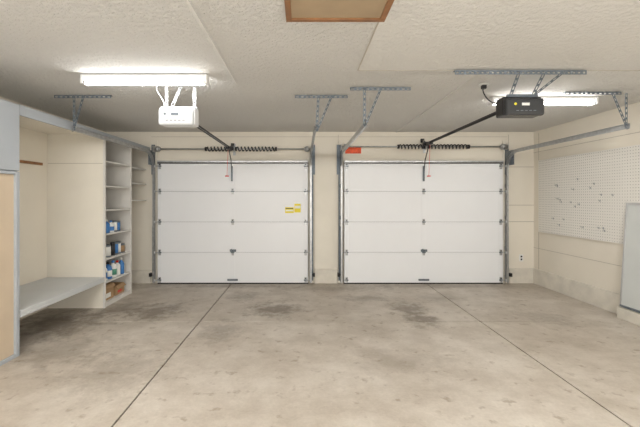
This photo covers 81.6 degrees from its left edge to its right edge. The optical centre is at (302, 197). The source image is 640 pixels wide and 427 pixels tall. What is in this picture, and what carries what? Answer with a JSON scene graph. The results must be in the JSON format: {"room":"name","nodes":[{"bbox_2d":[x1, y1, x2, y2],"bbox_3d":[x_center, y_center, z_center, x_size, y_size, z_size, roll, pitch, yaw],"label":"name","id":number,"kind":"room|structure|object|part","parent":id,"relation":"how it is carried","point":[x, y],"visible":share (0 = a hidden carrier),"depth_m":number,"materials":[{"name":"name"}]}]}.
{"room":"garage","nodes":[
{"label":"garage","id":0,"kind":"room"},
{"bbox_2d":[0,97,105,319],"bbox_3d":[-3.520,0.165,2.350,0.120,2.650,8.300,0,0,0],"label":"wall","id":1,"kind":"structure","parent":0,"point":[32,144],"depth_m":4.74,"materials":[{"name":"beige paint"}]},
{"bbox_2d":[0,283,639,426],"bbox_3d":[0.295,1.560,2.350,7.710,0.140,8.500,0,0,0],"label":"floor","id":2,"kind":"structure","parent":0,"point":[310,354],"depth_m":3.44,"materials":[{"name":"concrete"}]},
{"bbox_2d":[0,99,19,365],"bbox_3d":[-3.069,0.303,2.752,0.778,2.373,1.505,0,0,0],"label":"tall cabinet","id":3,"kind":"object","parent":2,"relation":"on","point":[9,111],"visible":1,"depth_m":3.40,"materials":[{"name":"blue paint"}]},
{"bbox_3d":[-3.082,0.621,2.752,0.753,1.738,1.505,0,0,0],"label":"panel","id":4,"kind":"part","parent":3,"relation":"part of","materials":[{"name":"beige paint"}]},
{"bbox_2d":[19,105,149,316],"bbox_3d":[-3.070,0.302,5.004,0.779,2.375,2.988,0,0,0],"label":"shelving","id":5,"kind":"object","parent":2,"relation":"on","point":[89,178],"visible":0.98,"depth_m":5.01,"materials":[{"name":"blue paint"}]},
{"bbox_3d":[-3.069,1.103,4.261,0.778,0.065,1.483,0,0,0],"label":"bench shelf","id":6,"kind":"part","parent":5,"relation":"part of","materials":[{"name":"grey paint"}]},
{"bbox_3d":[-3.069,0.312,5.022,0.778,2.355,0.035,0,0,0],"label":"alcove panel","id":7,"kind":"part","parent":5,"relation":"part of","materials":[{"name":"beige paint"}]},
{"bbox_2d":[106,219,109,232],"bbox_3d":[-2.750,0.395,5.180,0.090,0.190,0.090,0,0,0],"label":"bottle","id":8,"kind":"object","parent":5,"relation":"on","point":[107,224],"depth_m":5.16,"materials":[{"name":"blue plastic"}]},
{"bbox_2d":[106,262,111,278],"bbox_3d":[-2.770,1.025,5.260,0.111,0.240,0.111,0,0,0],"label":"oil bottle","id":9,"kind":"object","parent":5,"relation":"on","point":[109,267],"depth_m":5.24,"materials":[{"name":"blue plastic"}]},
{"bbox_2d":[109,220,113,231],"bbox_3d":[-2.750,0.405,5.300,0.091,0.170,0.091,0,0,0],"label":"bottle","id":10,"kind":"object","parent":5,"relation":"on","point":[111,224],"depth_m":5.28,"materials":[{"name":"blue plastic"}]},
{"bbox_2d":[110,260,116,276],"bbox_3d":[-2.760,1.025,5.380,0.101,0.240,0.101,0,0,0],"label":"bottle","id":11,"kind":"object","parent":5,"relation":"on","point":[114,267],"depth_m":5.36,"materials":[{"name":"white plastic"}]},
{"bbox_2d":[115,260,119,275],"bbox_3d":[-2.760,1.035,5.500,0.090,0.220,0.090,0,0,0],"label":"spray bottle","id":12,"kind":"object","parent":5,"relation":"on","point":[117,264],"depth_m":5.47,"materials":[{"name":"white plastic"}]},
{"bbox_2d":[118,258,123,273],"bbox_3d":[-2.760,1.025,5.620,0.090,0.240,0.090,0,0,0],"label":"spray bottle","id":13,"kind":"object","parent":5,"relation":"on","point":[120,262],"depth_m":5.59,"materials":[{"name":"blue plastic"}]},
{"bbox_2d":[158,191,307,283],"bbox_3d":[-1.218,0.440,6.446,2.605,2.100,0.041,0,0,0],"label":"garage door","id":14,"kind":"structure","parent":2,"relation":"on","point":[161,191],"depth_m":6.43,"materials":[{"name":"white metal"}]},
{"bbox_2d":[158,252,307,282],"bbox_3d":[-1.218,1.206,6.441,2.605,0.523,0.043,0,0,0],"label":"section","id":15,"kind":"object","parent":14,"relation":"on","point":[173,267],"visible":0.95,"depth_m":6.43,"materials":[{"name":"white metal"}]},
{"bbox_2d":[154,164,309,282],"bbox_3d":[-1.218,0.435,6.394,2.701,2.070,0.051,0,0,0],"label":"hinges","id":16,"kind":"object","parent":15,"relation":"attached to","point":[234,250],"depth_m":6.41,"materials":[{"name":"metal"}]},
{"bbox_3d":[-1.218,0.435,6.394,2.701,2.070,0.051,0,0,0],"label":"hinges and rollers","id":17,"kind":"part","parent":16,"relation":"part of","materials":[{"name":"grey metal"}]},
{"bbox_2d":[158,222,307,251],"bbox_3d":[-1.218,0.678,6.441,2.605,0.523,0.043,0,0,0],"label":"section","id":18,"kind":"object","parent":15,"relation":"on","point":[172,236],"visible":1,"depth_m":6.43,"materials":[{"name":"white metal"}]},
{"bbox_2d":[158,192,307,221],"bbox_3d":[-1.218,0.150,6.441,2.605,0.523,0.043,0,0,0],"label":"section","id":19,"kind":"object","parent":18,"relation":"on","point":[172,206],"visible":0.95,"depth_m":6.43,"materials":[{"name":"white metal"}]},
{"bbox_2d":[158,164,307,190],"bbox_3d":[-1.218,-0.378,6.441,2.605,0.523,0.043,0,0,0],"label":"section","id":20,"kind":"object","parent":19,"relation":"on","point":[171,177],"visible":0.91,"depth_m":6.43,"materials":[{"name":"white metal"}]},
{"bbox_2d":[157,161,307,163],"bbox_3d":[-1.218,-0.620,6.412,2.605,0.050,0.025,0,0,0],"label":"strut","id":21,"kind":"object","parent":20,"relation":"attached to","point":[158,162],"visible":1,"depth_m":6.41,"materials":[{"name":"metal"}]},
{"bbox_2d":[285,204,300,212],"bbox_3d":[-0.175,0.180,6.423,0.270,0.160,0.003,0,0,0],"label":"labels","id":22,"kind":"object","parent":19,"relation":"attached to","point":[297,207],"visible":1,"depth_m":6.42,"materials":[{"name":"yellow paper"}]},
{"bbox_2d":[344,191,502,283],"bbox_3d":[2.090,0.440,6.446,2.750,2.100,0.041,0,0,0],"label":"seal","id":23,"kind":"object","parent":2,"relation":"on","point":[348,191],"visible":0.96,"depth_m":6.43,"materials":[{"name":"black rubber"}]},
{"bbox_2d":[344,252,502,282],"bbox_3d":[2.090,1.206,6.441,2.750,0.523,0.043,0,0,0],"label":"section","id":24,"kind":"object","parent":23,"relation":"on","point":[359,267],"visible":0.98,"depth_m":6.43,"materials":[{"name":"white metal"}]},
{"bbox_2d":[344,222,502,251],"bbox_3d":[2.090,0.678,6.441,2.750,0.523,0.043,0,0,0],"label":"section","id":25,"kind":"object","parent":24,"relation":"on","point":[358,236],"visible":1,"depth_m":6.43,"materials":[{"name":"white metal"}]},
{"bbox_2d":[344,192,502,221],"bbox_3d":[2.090,0.150,6.441,2.750,0.523,0.043,0,0,0],"label":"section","id":26,"kind":"object","parent":25,"relation":"on","point":[358,206],"visible":0.94,"depth_m":6.43,"materials":[{"name":"white metal"}]},
{"bbox_2d":[344,164,502,190],"bbox_3d":[2.090,-0.378,6.441,2.750,0.523,0.043,0,0,0],"label":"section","id":27,"kind":"object","parent":26,"relation":"on","point":[358,177],"visible":0.97,"depth_m":6.43,"materials":[{"name":"white metal"}]},
{"bbox_2d":[344,161,503,163],"bbox_3d":[2.090,-0.620,6.412,2.750,0.050,0.025,0,0,0],"label":"strut","id":28,"kind":"object","parent":27,"relation":"attached to","point":[345,162],"visible":1,"depth_m":6.41,"materials":[{"name":"metal"}]},
{"bbox_2d":[342,164,506,282],"bbox_3d":[2.090,0.435,6.394,2.846,2.070,0.051,0,0,0],"label":"hinge","id":29,"kind":"object","parent":24,"relation":"attached to","point":[422,250],"depth_m":6.40,"materials":[{"name":"metal"}]},
{"bbox_3d":[2.090,0.435,6.394,2.846,2.070,0.051,0,0,0],"label":"hinges and rollers","id":30,"kind":"part","parent":29,"relation":"part of","materials":[{"name":"grey metal"}]},
{"bbox_2d":[0,0,639,132],"bbox_3d":[0.295,-1.213,2.350,7.710,0.134,8.500,0,0,0],"label":"ceiling","id":31,"kind":"structure","parent":0,"point":[255,61],"depth_m":3.12,"materials":[{"name":"beige paint"}]},
{"bbox_2d":[54,95,111,131],"bbox_3d":[-2.470,-0.949,4.171,0.640,0.406,0.041,0,0,0],"label":"hanger","id":32,"kind":"object","parent":31,"relation":"hanging from","point":[63,96],"visible":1,"depth_m":4.15,"materials":[{"name":"metal"}]},
{"bbox_2d":[80,74,209,86],"bbox_3d":[-1.485,-1.111,3.500,1.178,0.085,0.110,0,0,0],"label":"fluorescent light fixture","id":33,"kind":"object","parent":31,"relation":"attached to","point":[85,79],"visible":1,"depth_m":3.46,"materials":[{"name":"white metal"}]},
{"bbox_2d":[156,85,233,180],"bbox_3d":[-1.240,-0.721,5.017,0.520,0.862,2.922,0,0,0],"label":"garage door opener","id":34,"kind":"object","parent":31,"relation":"hanging from","point":[171,116],"visible":0.87,"depth_m":3.59,"materials":[{"name":"white plastic"}]},
{"bbox_2d":[159,108,193,125],"bbox_3d":[-1.228,-0.785,3.592,0.333,0.160,0.065,0,0,0],"label":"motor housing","id":35,"kind":"object","parent":34,"relation":"attached to","point":[167,116],"depth_m":3.56,"materials":[{"name":"plastic"}]},
{"bbox_3d":[-1.228,-0.885,5.154,0.080,0.140,2.648,0,0,0],"label":"drive rail","id":36,"kind":"part","parent":34,"relation":"part of","materials":[{"name":"black metal"}]},
{"bbox_2d":[295,95,347,130],"bbox_3d":[0.205,-0.949,4.171,0.590,0.407,0.041,0,0,0],"label":"hanger","id":37,"kind":"object","parent":31,"relation":"hanging from","point":[304,96],"visible":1,"depth_m":4.15,"materials":[{"name":"metal"}]},
{"bbox_2d":[284,0,393,21],"bbox_3d":[0.208,-1.143,2.055,0.633,0.019,0.670,0,0,0],"label":"attic hatch","id":38,"kind":"object","parent":31,"relation":"attached to","point":[295,10],"visible":1,"depth_m":2.26,"materials":[{"name":"brown wood"}]},
{"bbox_2d":[350,87,410,125],"bbox_3d":[0.805,-0.949,3.871,0.630,0.407,0.041,0,0,0],"label":"hanger","id":39,"kind":"object","parent":31,"relation":"hanging from","point":[354,88],"visible":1,"depth_m":3.87,"materials":[{"name":"metal"}]},
{"bbox_2d":[421,70,586,180],"bbox_3d":[1.950,-0.722,4.897,1.180,0.863,3.162,0,0,0],"label":"garage door opener","id":40,"kind":"object","parent":31,"relation":"hanging from","point":[512,105],"visible":1,"depth_m":3.46,"materials":[{"name":"plastic"}]},
{"bbox_3d":[2.085,-0.965,5.104,0.080,0.140,2.748,0,0,0],"label":"drive rail","id":41,"kind":"part","parent":40,"relation":"part of","materials":[{"name":"black metal"}]},
{"bbox_3d":[1.876,-1.041,3.747,0.191,0.224,0.106,0,0,0],"label":"power cord","id":42,"kind":"part","parent":40,"relation":"part of","materials":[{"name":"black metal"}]},
{"bbox_2d":[504,98,543,115],"bbox_3d":[2.085,-0.855,3.493,0.358,0.160,0.065,0,0,0],"label":"panel","id":43,"kind":"object","parent":40,"relation":"attached to","point":[512,106],"depth_m":3.46,"materials":[{"name":"black plastic"}]},
{"bbox_2d":[488,97,597,105],"bbox_3d":[2.755,-1.111,4.260,1.198,0.085,0.110,0,0,0],"label":"fluorescent light fixture","id":44,"kind":"object","parent":31,"relation":"attached to","point":[590,101],"visible":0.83,"depth_m":4.22,"materials":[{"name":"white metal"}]},
{"bbox_2d":[563,92,627,127],"bbox_3d":[3.194,-0.949,4.031,0.708,0.407,0.041,0,0,0],"label":"hanger","id":45,"kind":"object","parent":31,"relation":"hanging from","point":[574,93],"visible":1,"depth_m":4.03,"materials":[{"name":"metal"}]},
{"bbox_2d":[106,132,533,282],"bbox_3d":[0.295,0.165,6.560,7.710,2.650,0.120,0,0,0],"label":"wall","id":46,"kind":"structure","parent":0,"point":[521,174],"depth_m":6.50,"materials":[{"name":"beige paint"}]},
{"bbox_2d":[72,126,154,282],"bbox_3d":[-2.602,0.265,5.309,0.086,2.390,2.338,0,0,0],"label":"track","id":47,"kind":"object","parent":46,"relation":"attached to","point":[151,155],"visible":0.94,"depth_m":6.28,"materials":[{"name":"metal"}]},
{"bbox_2d":[152,144,310,201],"bbox_3d":[-1.218,0.233,6.409,2.725,2.355,0.138,0,0,0],"label":"torsion shaft","id":48,"kind":"object","parent":46,"relation":"attached to","point":[157,148],"visible":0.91,"depth_m":6.38,"materials":[{"name":"grey metal"}]},
{"bbox_2d":[204,146,276,151],"bbox_3d":[-1.070,-0.845,6.390,1.240,0.090,0.090,0,0,0],"label":"spring","id":49,"kind":"object","parent":48,"relation":"attached to","point":[205,148],"depth_m":6.36,"materials":[{"name":"black metal"}]},
{"bbox_2d":[310,126,315,282],"bbox_3d":[0.167,0.265,5.309,0.086,2.390,2.338,0,0,0],"label":"track","id":50,"kind":"object","parent":46,"relation":"attached to","point":[312,150],"visible":1,"depth_m":6.36,"materials":[{"name":"metal"}]},
{"bbox_2d":[314,162,337,268],"bbox_3d":[0.405,0.305,6.494,0.410,1.870,0.012,0,0,0],"label":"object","id":51,"kind":"structure","parent":46,"relation":"attached to","point":[325,177],"depth_m":6.49,"materials":[{"name":"beige paint"}]},
{"bbox_2d":[151,140,507,282],"bbox_3d":[0.460,0.240,6.490,6.240,2.500,0.020,0,0,0],"label":"trim","id":52,"kind":"structure","parent":46,"relation":"attached to","point":[153,142],"depth_m":6.48,"materials":[{"name":"beige paint"}]},
{"bbox_2d":[132,268,532,282],"bbox_3d":[0.310,1.360,6.478,7.420,0.260,0.045,0,0,0],"label":"baseboard","id":53,"kind":"structure","parent":46,"relation":"attached to","point":[519,275],"depth_m":6.46,"materials":[{"name":"paint"}]},
{"bbox_2d":[337,120,367,282],"bbox_3d":[0.633,0.265,5.159,0.086,2.390,2.638,0,0,0],"label":"track","id":54,"kind":"object","parent":46,"relation":"attached to","point":[360,130],"visible":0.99,"depth_m":6.36,"materials":[{"name":"metal"}]},
{"bbox_2d":[345,147,360,153],"bbox_3d":[0.880,-0.840,6.497,0.280,0.120,0.004,0,0,0],"label":"label","id":55,"kind":"object","parent":46,"relation":"attached to","point":[351,150],"visible":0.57,"depth_m":6.50,"materials":[{"name":"paper"}]},
{"bbox_2d":[340,143,508,274],"bbox_3d":[2.090,0.212,6.409,2.870,2.395,0.138,0,0,0],"label":"torsion shaft","id":56,"kind":"object","parent":46,"relation":"attached to","point":[502,146],"visible":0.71,"depth_m":6.38,"materials":[{"name":"grey metal"}]},
{"bbox_2d":[397,144,469,148],"bbox_3d":[2.250,-0.885,6.390,1.240,0.090,0.090,0,0,0],"label":"spring","id":57,"kind":"object","parent":56,"relation":"attached to","point":[422,147],"depth_m":6.36,"materials":[{"name":"black metal"}]},
{"bbox_2d":[508,135,533,221],"bbox_3d":[0.695,0.065,6.498,6.710,2.350,0.004,0,0,0],"label":"trim","id":58,"kind":"structure","parent":46,"relation":"attached to","point":[508,135],"depth_m":6.50,"materials":[{"name":"beige paint"}]},
{"bbox_2d":[505,123,629,282],"bbox_3d":[3.547,0.265,5.239,0.086,2.390,2.478,0,0,0],"label":"track","id":59,"kind":"object","parent":46,"relation":"attached to","point":[509,155],"visible":0.94,"depth_m":6.21,"materials":[{"name":"metal"}]},
{"bbox_2d":[534,102,639,293],"bbox_3d":[4.110,0.165,2.350,0.120,2.650,8.300,0,0,0],"label":"wall","id":60,"kind":"structure","parent":0,"point":[606,276],"depth_m":5.33,"materials":[{"name":"beige paint"}]},
{"bbox_2d":[533,268,639,325],"bbox_3d":[3.980,1.357,4.850,0.140,0.265,3.300,0,0,0],"label":"baseboard","id":61,"kind":"structure","parent":60,"relation":"attached to","point":[607,300],"depth_m":5.25,"materials":[{"name":"paint"}]},
{"bbox_2d":[620,203,639,312],"bbox_3d":[3.969,0.700,4.145,0.095,1.281,0.890,0,0,0],"label":"panel","id":62,"kind":"object","parent":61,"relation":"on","point":[630,276],"visible":1,"depth_m":4.47,"materials":[{"name":"metal"}]},
{"bbox_2d":[534,132,638,268],"bbox_3d":[4.048,0.055,4.750,0.004,2.330,3.500,0,0,0],"label":"trim","id":63,"kind":"structure","parent":60,"relation":"attached to","point":[636,132],"depth_m":5.92,"materials":[{"name":"beige paint"}]},
{"bbox_2d":[538,144,639,243],"bbox_3d":[4.015,-0.030,5.105,0.068,1.220,2.450,0,0,0],"label":"pegboard","id":64,"kind":"object","parent":60,"relation":"attached to","point":[585,195],"visible":1,"depth_m":5.22,"materials":[{"name":"beige paint"}]}
]}

